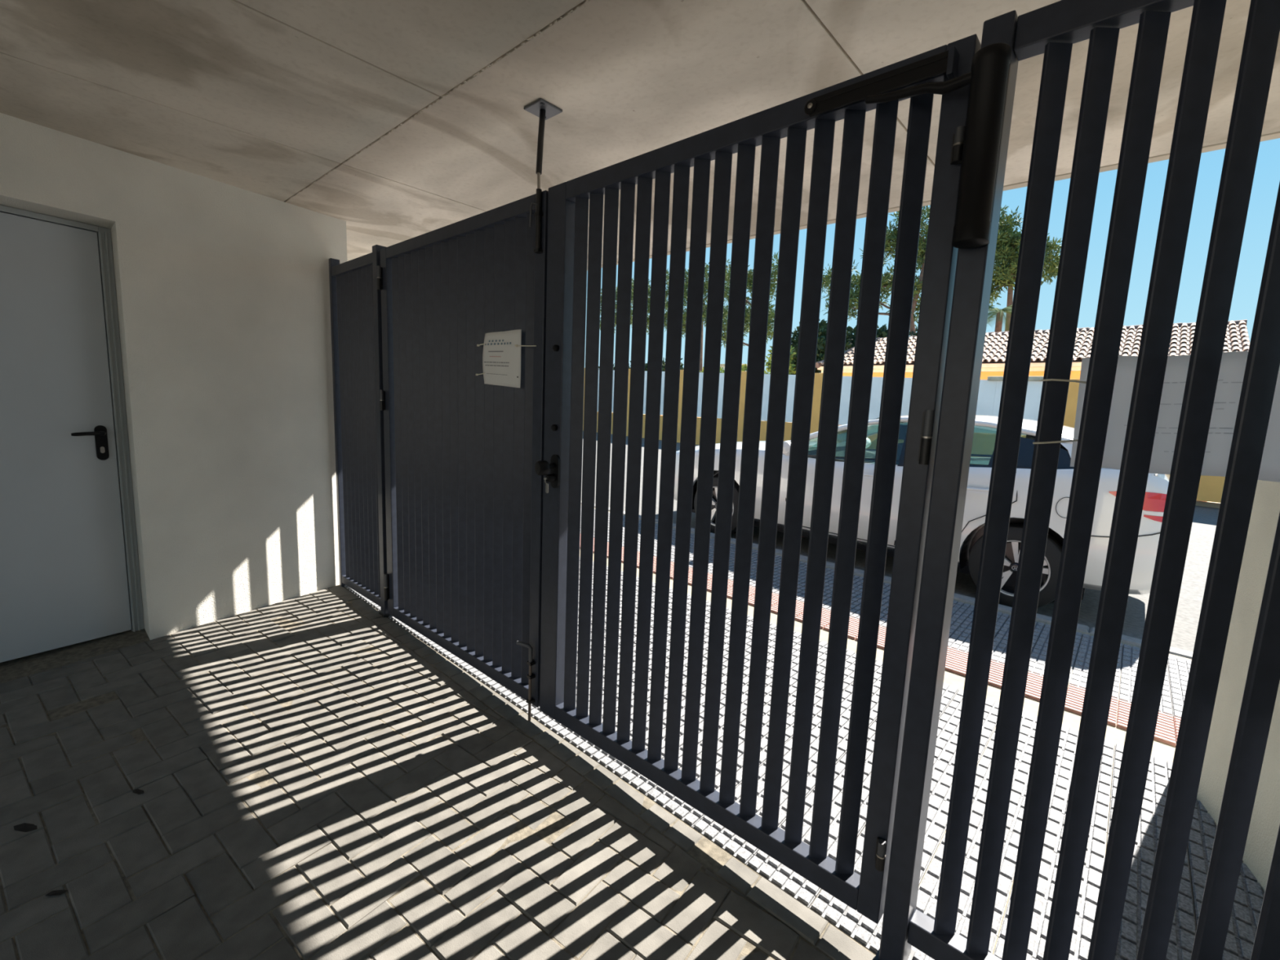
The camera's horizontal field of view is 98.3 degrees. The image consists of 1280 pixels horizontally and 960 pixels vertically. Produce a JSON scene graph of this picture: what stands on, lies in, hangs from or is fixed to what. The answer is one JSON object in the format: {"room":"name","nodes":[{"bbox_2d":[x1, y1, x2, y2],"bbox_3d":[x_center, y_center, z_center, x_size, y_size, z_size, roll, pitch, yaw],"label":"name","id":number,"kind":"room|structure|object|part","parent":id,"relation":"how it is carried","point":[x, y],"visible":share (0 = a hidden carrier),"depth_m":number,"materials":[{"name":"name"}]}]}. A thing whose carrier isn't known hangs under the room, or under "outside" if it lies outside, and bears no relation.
{"room":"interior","nodes":[
{"label":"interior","id":0,"kind":"room"},
{"bbox_2d":[0,112,346,639],"bbox_3d":[-4.997,-0.522,3.656,5.832,2.750,4.312,9,10,41],"label":"wall","id":1,"kind":"structure","parent":0,"point":[223,289],"depth_m":3.16,"materials":[{"name":"white paint"}]},
{"bbox_2d":[0,204,144,662],"bbox_3d":[-3.068,-0.166,2.561,0.122,2.193,1.078,7,9,30],"label":"door","id":2,"kind":"structure","parent":1,"relation":"in","point":[69,570],"depth_m":2.80,"materials":[{"name":"white metal"}]},
{"bbox_3d":[-2.841,-0.239,2.855,0.054,0.023,0.141,5,8,20],"label":"lever","id":3,"kind":"part","parent":2,"relation":"part of","materials":[{"name":"black plastic"}]},
{"bbox_3d":[-2.845,-0.197,2.927,0.009,0.184,0.049,7,9,30],"label":"handle","id":4,"kind":"part","parent":2,"relation":"part of","materials":[{"name":"black plastic"}]},
{"bbox_2d":[0,584,875,959],"bbox_3d":[-1.734,1.449,0.276,6.814,0.406,4.992,9,10,41],"label":"floor","id":5,"kind":"structure","parent":0,"point":[283,811],"depth_m":1.84,"materials":[{"name":"concrete"}]},
{"bbox_2d":[13,822,37,831],"bbox_3d":[-1.972,1.115,1.776,0.090,0.005,0.032,2,8,1],"label":"dry leaf","id":6,"kind":"object","parent":5,"relation":"on","point":[24,827],"visible":1,"depth_m":1.77,"materials":[{"name":"black plant"}]},
{"bbox_2d":[44,889,66,896],"bbox_3d":[-1.646,1.165,1.562,0.052,0.005,0.018,-1,8,-21],"label":"dry leaf","id":7,"kind":"object","parent":5,"relation":"on","point":[58,892],"visible":1,"depth_m":1.56,"materials":[{"name":"black plant"}]},
{"bbox_2d":[132,788,143,794],"bbox_3d":[-1.763,1.095,1.944,0.052,0.005,0.018,3,8,7],"label":"dry leaf","id":8,"kind":"object","parent":5,"relation":"on","point":[137,791],"visible":1,"depth_m":1.94,"materials":[{"name":"black plant"}]},
{"bbox_2d":[328,252,380,606],"bbox_3d":[-1.813,-0.303,3.571,0.679,2.235,0.056,9,10,41],"label":"fence panel","id":9,"kind":"object","parent":5,"relation":"on","point":[351,282],"visible":0.8,"depth_m":3.58,"materials":[{"name":"paint"}]},
{"bbox_3d":[-2.051,-0.342,3.782,0.038,2.235,0.056,9,10,41],"label":"post","id":10,"kind":"part","parent":9,"relation":"part of","materials":[{"name":"metal"}]},
{"bbox_3d":[-1.757,-1.323,3.420,0.641,0.060,0.054,9,10,41],"label":"rail","id":11,"kind":"part","parent":9,"relation":"part of","materials":[{"name":"metal"}]},
{"bbox_3d":[-1.841,0.733,3.700,0.641,0.054,0.054,9,10,41],"label":"rail","id":12,"kind":"part","parent":9,"relation":"part of","materials":[{"name":"metal"}]},
{"bbox_2d":[0,0,1279,270],"bbox_3d":[-1.884,-1.625,1.903,12.500,0.284,6.249,9,10,41],"label":"ceiling","id":13,"kind":"structure","parent":0,"point":[395,121],"depth_m":2.02,"materials":[{"name":"paint"}]},
{"bbox_3d":[-3.114,-1.644,2.596,2.147,0.030,2.422,9,10,41],"label":"panel","id":14,"kind":"part","parent":13,"relation":"part of","materials":[{"name":"paint"}]},
{"bbox_3d":[-1.946,-1.456,1.557,0.987,0.030,2.422,9,10,41],"label":"panel","id":15,"kind":"part","parent":13,"relation":"part of","materials":[{"name":"paint"}]},
{"bbox_3d":[-0.705,-1.256,0.453,2.342,0.030,2.422,9,10,41],"label":"panel","id":16,"kind":"part","parent":13,"relation":"part of","materials":[{"name":"paint"}]},
{"bbox_3d":[-1.616,-1.818,4.324,2.247,0.030,2.147,9,10,41],"label":"panel","id":17,"kind":"part","parent":13,"relation":"part of","materials":[{"name":"paint"}]},
{"bbox_2d":[524,97,562,188],"bbox_3d":[-0.389,-1.295,2.197,0.110,0.334,0.112,9,10,41],"label":"rod","id":18,"kind":"object","parent":13,"relation":"hanging from","point":[540,108],"visible":1,"depth_m":2.15,"materials":[{"name":"grey metal"}]},
{"bbox_3d":[-0.388,-1.322,2.162,0.023,0.259,0.080,2,8,1],"label":"rod","id":19,"kind":"part","parent":18,"relation":"part of","materials":[{"name":"black metal"}]},
{"bbox_3d":[-0.381,-1.456,2.177,0.110,0.010,0.108,9,10,41],"label":"plate","id":20,"kind":"part","parent":18,"relation":"part of","materials":[{"name":"grey metal"}]},
{"bbox_3d":[0.072,-1.546,2.822,2.289,0.030,2.147,9,10,41],"label":"panel","id":21,"kind":"part","parent":13,"relation":"part of","materials":[{"name":"paint"}]},
{"bbox_3d":[1.795,-1.268,1.289,2.340,0.030,2.147,9,10,41],"label":"panel","id":22,"kind":"part","parent":13,"relation":"part of","materials":[{"name":"paint"}]},
{"bbox_2d":[343,507,1264,959],"bbox_3d":[-1.727,0.551,5.885,15.999,0.500,3.452,9,10,41],"label":"sidewalk","id":23,"kind":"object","parent":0,"point":[1249,895],"visible":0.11,"depth_m":2.24,"materials":[{"name":"tile"}]},
{"bbox_2d":[372,244,391,617],"bbox_3d":[-1.540,-0.244,3.328,0.072,2.214,0.078,9,10,41],"label":"gate post","id":24,"kind":"object","parent":23,"relation":"on","point":[376,248],"visible":0.61,"depth_m":3.29,"materials":[{"name":"metal"}]},
{"bbox_3d":[-1.584,0.840,3.475,0.072,0.024,0.078,9,10,41],"label":"plate","id":25,"kind":"part","parent":24,"relation":"part of","materials":[{"name":"black metal"}]},
{"bbox_2d":[377,190,548,707],"bbox_3d":[-0.950,-0.152,2.792,1.551,2.146,0.092,9,10,41],"label":"gate leaf","id":26,"kind":"object","parent":24,"relation":"attached to","point":[464,489],"visible":0.91,"depth_m":2.70,"materials":[{"name":"paint"}]},
{"bbox_3d":[-0.895,-1.184,2.654,1.345,0.060,0.054,9,10,41],"label":"rail","id":27,"kind":"part","parent":26,"relation":"part of","materials":[{"name":"metal"}]},
{"bbox_3d":[-0.979,0.881,2.934,1.345,0.060,0.054,9,10,41],"label":"rail","id":28,"kind":"part","parent":26,"relation":"part of","materials":[{"name":"metal"}]},
{"bbox_2d":[482,329,521,387],"bbox_3d":[-0.602,-0.524,2.413,0.292,0.240,0.019,9,10,41],"label":"paper notice","id":29,"kind":"object","parent":26,"relation":"attached to","point":[501,360],"visible":1,"depth_m":2.41,"materials":[{"name":"white paper"}]},
{"bbox_2d":[484,351,509,375],"bbox_3d":[-0.631,-0.515,2.437,0.185,0.106,0.014,9,10,41],"label":"print","id":30,"kind":"object","parent":29,"relation":"attached to","point":[495,362],"depth_m":2.44,"materials":[{"name":"grey paper"}]},
{"bbox_2d":[484,339,511,345],"bbox_3d":[-0.620,-0.600,2.415,0.200,0.023,0.006,9,10,41],"label":"print","id":31,"kind":"object","parent":29,"relation":"on","point":[489,342],"depth_m":2.42,"materials":[{"name":"grey"}]},
{"bbox_2d":[515,640,535,721],"bbox_3d":[-0.501,0.883,2.433,0.083,0.363,0.035,5,8,19],"label":"bolt","id":32,"kind":"object","parent":26,"relation":"attached to","point":[531,662],"visible":1,"depth_m":2.41,"materials":[{"name":"brown metal"}]},
{"bbox_3d":[-0.502,0.748,2.410,0.073,0.090,0.017,4,8,14],"label":"handle","id":33,"kind":"part","parent":32,"relation":"part of","materials":[{"name":"grey metal"}]},
{"bbox_3d":[-0.482,0.925,2.428,0.014,0.283,0.013,9,10,41],"label":"rod","id":34,"kind":"part","parent":32,"relation":"part of","materials":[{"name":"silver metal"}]},
{"bbox_2d":[515,344,536,346],"bbox_3d":[-0.471,-0.554,2.283,0.122,0.010,0.010,8,9,35],"label":"cable tie","id":35,"kind":"object","parent":26,"relation":"attached to","point":[516,345],"visible":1,"depth_m":2.29,"materials":[{"name":"white plastic"}]},
{"bbox_2d":[528,188,543,253],"bbox_3d":[-0.406,-1.012,2.160,0.032,0.234,0.044,9,10,41],"label":"bolt","id":36,"kind":"object","parent":26,"relation":"attached to","point":[538,214],"visible":1,"depth_m":2.16,"materials":[{"name":"black metal"}]},
{"bbox_3d":[-0.415,-1.031,2.154,0.029,0.090,0.011,0,8,-13],"label":"handle","id":37,"kind":"part","parent":36,"relation":"part of","materials":[{"name":"grey metal"}]},
{"bbox_2d":[873,9,1018,959],"bbox_3d":[0.723,0.169,1.326,0.074,2.286,0.100,9,10,41],"label":"gate post","id":38,"kind":"object","parent":23,"relation":"on","point":[975,266],"visible":0.85,"depth_m":1.30,"materials":[{"name":"metal"}]},
{"bbox_2d":[534,34,981,924],"bbox_3d":[0.128,0.029,1.786,1.450,2.156,0.144,9,10,41],"label":"gate leaf","id":39,"kind":"object","parent":38,"relation":"attached to","point":[569,224],"visible":0.97,"depth_m":1.67,"materials":[{"name":"paint"}]},
{"bbox_3d":[-0.384,-0.047,2.182,0.047,0.060,0.060,-3,9,-34],"label":"knob","id":40,"kind":"part","parent":39,"relation":"part of","materials":[{"name":"black plastic"}]},
{"bbox_2d":[543,477,548,493],"bbox_3d":[-0.370,0.022,2.190,0.016,0.062,0.016,9,10,41],"label":"key","id":41,"kind":"object","parent":39,"relation":"hanging from","point":[544,478],"visible":1,"depth_m":2.19,"materials":[{"name":"silver metal"}]},
{"bbox_3d":[-0.340,-0.035,2.221,0.048,0.136,0.010,9,10,41],"label":"lock plate","id":42,"kind":"part","parent":39,"relation":"part of","materials":[{"name":"black plastic"}]},
{"bbox_3d":[0.133,1.063,1.946,1.282,0.066,0.054,9,10,41],"label":"rail","id":43,"kind":"part","parent":39,"relation":"part of","materials":[{"name":"metal"}]},
{"bbox_3d":[0.216,-1.007,1.664,1.282,0.064,0.054,9,10,41],"label":"rail","id":44,"kind":"part","parent":39,"relation":"part of","materials":[{"name":"metal"}]},
{"bbox_3d":[0.678,1.284,1.477,0.074,0.035,0.100,9,10,41],"label":"plate","id":45,"kind":"part","parent":38,"relation":"part of","materials":[{"name":"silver metal"}]},
{"bbox_2d":[804,42,1011,248],"bbox_3d":[0.583,-0.729,1.285,0.079,0.420,0.448,-5,10,-42],"label":"door closer","id":46,"kind":"object","parent":38,"relation":"attached to","point":[988,80],"visible":1,"depth_m":1.14,"materials":[{"name":"black metal"}]},
{"bbox_3d":[0.608,-0.858,1.220,0.226,0.052,0.024,10,11,43],"label":"arm","id":47,"kind":"part","parent":46,"relation":"part of","materials":[{"name":"black plastic"}]},
{"bbox_3d":[0.727,-0.684,1.171,0.058,0.362,0.014,9,10,41],"label":"plate","id":48,"kind":"part","parent":46,"relation":"part of","materials":[{"name":"black plastic"}]},
{"bbox_2d":[906,0,1279,959],"bbox_3d":[1.180,0.227,0.914,1.176,2.300,0.054,9,10,41],"label":"fence panel","id":49,"kind":"object","parent":23,"relation":"on","point":[1052,29],"visible":1,"depth_m":1.09,"materials":[{"name":"paint"}]},
{"bbox_3d":[1.124,1.224,1.065,1.131,0.064,0.052,9,10,41],"label":"rail","id":50,"kind":"part","parent":49,"relation":"part of","materials":[{"name":"metal"}]},
{"bbox_2d":[1032,439,1078,444],"bbox_3d":[0.880,-0.081,1.160,0.102,0.017,0.018,3,8,3],"label":"cable tie","id":51,"kind":"object","parent":49,"relation":"attached to","point":[1075,440],"visible":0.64,"depth_m":1.15,"materials":[{"name":"beige plastic"}]},
{"bbox_2d":[1041,378,1086,383],"bbox_3d":[0.887,-0.202,1.142,0.105,0.010,0.018,3,8,4],"label":"cable tie","id":52,"kind":"object","parent":49,"relation":"attached to","point":[1045,380],"visible":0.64,"depth_m":1.14,"materials":[{"name":"beige plastic"}]},
{"bbox_3d":[1.208,-0.853,0.783,1.131,0.064,0.052,9,10,41],"label":"rail","id":53,"kind":"part","parent":49,"relation":"part of","materials":[{"name":"metal"}]},
{"bbox_2d":[1070,351,1279,482],"bbox_3d":[1.037,-0.125,1.063,0.322,0.234,0.011,9,10,41],"label":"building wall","id":54,"kind":"structure","parent":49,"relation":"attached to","point":[1233,364],"depth_m":1.06,"materials":[{"name":"grey paint"}]},
{"bbox_2d":[1124,379,1242,452],"bbox_3d":[1.046,-0.120,1.052,0.186,0.139,0.004,10,11,43],"label":"print","id":55,"kind":"object","parent":54,"relation":"attached to","point":[1228,392],"depth_m":1.06,"materials":[{"name":"grey"}]},
{"bbox_2d":[581,431,1219,652],"bbox_3d":[3.783,0.327,10.526,60.001,0.302,10.700,11,11,41],"label":"road","id":56,"kind":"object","parent":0,"point":[1205,518],"depth_m":5.40,"materials":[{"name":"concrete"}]},
{"bbox_2d":[594,503,1192,658],"bbox_3d":[-0.537,0.488,7.214,15.994,0.300,0.135,11,11,41],"label":"kerb","id":57,"kind":"object","parent":56,"relation":"on","point":[1173,651],"visible":0.09,"depth_m":4.19,"materials":[{"name":"concrete"}]},
{"bbox_2d":[582,368,1225,502],"bbox_3d":[6.819,-1.736,14.695,30.000,2.892,0.370,9,10,41],"label":"wall","id":58,"kind":"structure","parent":56,"relation":"on","point":[1211,487],"depth_m":15.50,"materials":[{"name":"paint"}]},
{"bbox_3d":[-1.579,-3.559,22.072,1.028,1.665,0.060,9,10,41],"label":"panel","id":59,"kind":"part","parent":58,"relation":"part of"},
{"bbox_3d":[-0.815,-3.421,21.394,1.028,1.635,0.060,9,10,41],"label":"panel","id":60,"kind":"part","parent":58,"relation":"part of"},
{"bbox_3d":[0.219,-3.235,20.476,1.078,1.595,0.060,9,10,41],"label":"panel","id":61,"kind":"part","parent":58,"relation":"part of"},
{"bbox_3d":[1.019,-3.090,19.766,1.078,1.564,0.060,9,10,41],"label":"panel","id":62,"kind":"part","parent":58,"relation":"part of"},
{"bbox_3d":[2.066,-2.901,18.836,1.063,1.523,0.060,9,10,41],"label":"panel","id":63,"kind":"part","parent":58,"relation":"part of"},
{"bbox_3d":[2.856,-2.758,18.136,1.063,1.492,0.060,9,10,41],"label":"panel","id":64,"kind":"part","parent":58,"relation":"part of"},
{"bbox_3d":[3.899,-2.569,17.210,1.068,1.451,0.060,9,10,41],"label":"panel","id":65,"kind":"part","parent":58,"relation":"part of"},
{"bbox_3d":[4.692,-2.426,16.506,1.068,1.420,0.060,9,10,41],"label":"panel","id":66,"kind":"part","parent":58,"relation":"part of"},
{"bbox_3d":[5.805,-2.226,15.517,1.253,1.379,0.060,9,10,41],"label":"panel","id":67,"kind":"part","parent":58,"relation":"part of","materials":[{"name":"paint"}]},
{"bbox_3d":[6.736,-2.057,14.691,1.253,1.343,0.060,9,10,41],"label":"panel","id":68,"kind":"part","parent":58,"relation":"part of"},
{"bbox_3d":[7.940,-1.840,13.622,1.313,1.296,0.060,9,10,41],"label":"panel","id":69,"kind":"part","parent":58,"relation":"part of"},
{"bbox_3d":[8.915,-1.664,12.757,1.313,1.258,0.060,9,10,41],"label":"panel","id":70,"kind":"part","parent":58,"relation":"part of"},
{"bbox_2d":[673,414,1169,607],"bbox_3d":[2.543,0.051,6.055,4.829,1.698,2.279,11,11,41],"label":"car","id":71,"kind":"object","parent":56,"relation":"on","point":[985,426],"visible":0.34,"depth_m":4.55,"materials":[{"name":"white paint"}]},
{"bbox_2d":[782,440,791,456],"bbox_3d":[1.507,-0.321,5.583,0.156,0.160,0.248,11,11,41],"label":"mirror","id":72,"kind":"object","parent":71,"relation":"attached to","point":[786,447],"depth_m":5.49,"materials":[{"name":"white paint"}]},
{"bbox_3d":[3.072,-0.166,5.555,2.800,0.080,1.680,11,11,41],"label":"cabin trim","id":73,"kind":"part","parent":71,"relation":"part of","materials":[{"name":"grey"}]},
{"bbox_3d":[2.147,-0.039,5.072,0.184,0.030,0.040,9,10,41],"label":"door handle","id":74,"kind":"part","parent":71,"relation":"part of","materials":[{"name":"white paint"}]},
{"bbox_3d":[2.438,-0.319,5.035,2.500,0.435,0.198,11,11,41],"label":"window trim","id":75,"kind":"part","parent":71,"relation":"part of","materials":[{"name":"black"}]},
{"bbox_3d":[2.596,-0.343,4.943,3.046,0.446,0.185,9,10,39],"label":"roof rail","id":76,"kind":"part","parent":71,"relation":"part of","materials":[{"name":"white metal"}]},
{"bbox_3d":[2.762,0.079,4.527,0.184,0.030,0.040,9,10,41],"label":"door handle","id":77,"kind":"part","parent":71,"relation":"part of","materials":[{"name":"white paint"}]},
{"bbox_3d":[3.506,-0.435,6.214,2.500,0.435,0.198,11,11,41],"label":"window trim","id":78,"kind":"part","parent":71,"relation":"part of","materials":[{"name":"black"}]},
{"bbox_3d":[3.478,-0.152,4.128,0.600,0.195,0.105,11,11,41],"label":"quarter panel","id":79,"kind":"part","parent":71,"relation":"part of","materials":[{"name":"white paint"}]},
{"bbox_2d":[1108,491,1166,511],"bbox_3d":[3.612,0.150,3.938,0.449,0.131,0.082,5,8,21],"label":"tail lamp","id":80,"kind":"object","parent":71,"relation":"attached to","point":[1154,501],"depth_m":3.91,"materials":[{"name":"red plastic"}]},
{"bbox_2d":[1143,514,1163,522],"bbox_3d":[3.682,0.276,3.895,0.229,0.051,0.041,5,8,19],"label":"tail lamp","id":81,"kind":"object","parent":71,"relation":"attached to","point":[1147,517],"depth_m":3.91,"materials":[{"name":"red plastic"}]},
{"bbox_2d":[1144,511,1163,515],"bbox_3d":[3.688,0.238,3.893,0.233,0.031,0.043,5,8,18],"label":"lamp","id":82,"kind":"object","parent":71,"relation":"on","point":[1146,513],"depth_m":3.90,"materials":[{"name":"white plastic"}]},
{"bbox_2d":[643,413,1220,508],"bbox_3d":[32.731,-2.603,42.527,120.000,0.740,75.800,9,10,41],"label":"ground","id":83,"kind":"structure","parent":0,"point":[1199,503],"depth_m":11.00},
{"bbox_2d":[600,279,633,330],"bbox_3d":[-2.337,-11.747,50.263,6.821,12.380,2.638,8,10,36],"label":"pine tree","id":84,"kind":"object","parent":83,"relation":"on","point":[632,293],"visible":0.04,"depth_m":49.27,"materials":[{"name":"green plant"}]},
{"bbox_2d":[598,360,646,369],"bbox_3d":[-1.230,-6.003,37.616,5.238,4.471,2.327,9,10,41],"label":"shrub","id":85,"kind":"object","parent":83,"relation":"on","point":[629,361],"visible":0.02,"depth_m":37.36,"materials":[{"name":"green plant"}]},
{"bbox_2d":[630,268,686,334],"bbox_3d":[1.252,-9.906,41.846,5.978,11.287,2.576,9,10,41],"label":"pine tree","id":86,"kind":"object","parent":83,"relation":"on","point":[667,273],"visible":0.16,"depth_m":41.04,"materials":[{"name":"green plant"}]},
{"bbox_2d":[644,356,684,371],"bbox_3d":[1.179,-4.829,30.782,3.877,4.176,2.118,9,10,41],"label":"shrub","id":87,"kind":"object","parent":83,"relation":"on","point":[663,361],"visible":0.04,"depth_m":29.93,"materials":[{"name":"green plant"}]},
{"bbox_2d":[666,259,730,372],"bbox_3d":[3.709,-8.334,34.579,5.102,10.325,2.820,9,10,41],"label":"pine tree","id":88,"kind":"object","parent":83,"relation":"on","point":[706,269],"visible":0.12,"depth_m":33.81,"materials":[{"name":"green plant"}]},
{"bbox_2d":[699,364,746,418],"bbox_3d":[3.741,-3.407,23.937,3.195,3.408,2.202,9,10,41],"label":"shrub","id":89,"kind":"object","parent":83,"relation":"on","point":[743,367],"visible":0.02,"depth_m":23.12,"materials":[{"name":"green plant"}]},
{"bbox_2d":[720,363,746,371],"bbox_3d":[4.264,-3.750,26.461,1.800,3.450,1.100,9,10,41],"label":"house","id":90,"kind":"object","parent":83,"relation":"on","point":[722,366],"visible":0.05,"depth_m":25.96,"materials":[{"name":"white paint"}]},
{"bbox_2d":[720,251,778,347],"bbox_3d":[5.535,-6.910,28.782,4.429,9.211,2.607,9,10,41],"label":"pine tree","id":91,"kind":"object","parent":83,"relation":"on","point":[749,279],"visible":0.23,"depth_m":28.03,"materials":[{"name":"green plant"}]},
{"bbox_2d":[764,345,796,374],"bbox_3d":[5.059,-3.225,20.655,1.555,4.037,1.678,-2,9,-27],"label":"bush","id":92,"kind":"object","parent":83,"relation":"on","point":[791,368],"visible":0.02,"depth_m":20.46,"materials":[{"name":"green plant"}]},
{"bbox_2d":[765,319,917,374],"bbox_3d":[8.449,-4.064,22.923,7.520,5.358,2.569,9,10,41],"label":"leafy tree","id":93,"kind":"object","parent":83,"relation":"on","point":[882,332],"visible":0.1,"depth_m":22.86,"materials":[{"name":"green plant"}]},
{"bbox_2d":[821,204,930,335],"bbox_3d":[10.716,-6.511,24.106,6.627,10.090,2.948,9,10,41],"label":"pine tree","id":94,"kind":"object","parent":83,"relation":"on","point":[886,282],"visible":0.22,"depth_m":23.39,"materials":[{"name":"green plant"}]},
{"bbox_2d":[986,304,1012,332],"bbox_3d":[13.183,-3.649,20.761,2.275,5.704,2.383,9,10,41],"label":"palm tree","id":95,"kind":"object","parent":83,"relation":"on","point":[998,313],"visible":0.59,"depth_m":20.38,"materials":[{"name":"green plant"}]},
{"bbox_2d":[988,204,1062,331],"bbox_3d":[15.872,-6.516,23.920,3.864,10.551,2.684,9,10,41],"label":"pine tree","id":96,"kind":"object","parent":83,"relation":"on","point":[1008,242],"visible":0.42,"depth_m":23.36,"materials":[{"name":"green plant"}]},
{"bbox_2d":[815,319,1249,379],"bbox_3d":[10.847,-2.416,16.670,9.714,4.030,4.957,9,10,41],"label":"tiled roof","id":97,"kind":"object","parent":83,"relation":"on","point":[1237,337],"visible":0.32,"depth_m":14.41,"materials":[{"name":"tile"}]},
{"bbox_3d":[10.909,-3.176,16.523,9.610,0.200,4.780,9,10,41],"label":"cornice","id":98,"kind":"part","parent":97,"relation":"part of","materials":[{"name":"yellow paint"}]},
{"bbox_2d":[1196,480,1279,892],"bbox_3d":[2.046,0.693,1.420,0.312,1.510,1.920,6,9,26],"label":"wall","id":99,"kind":"structure","parent":0,"point":[1264,823],"depth_m":1.98,"materials":[{"name":"paint"}]}
]}

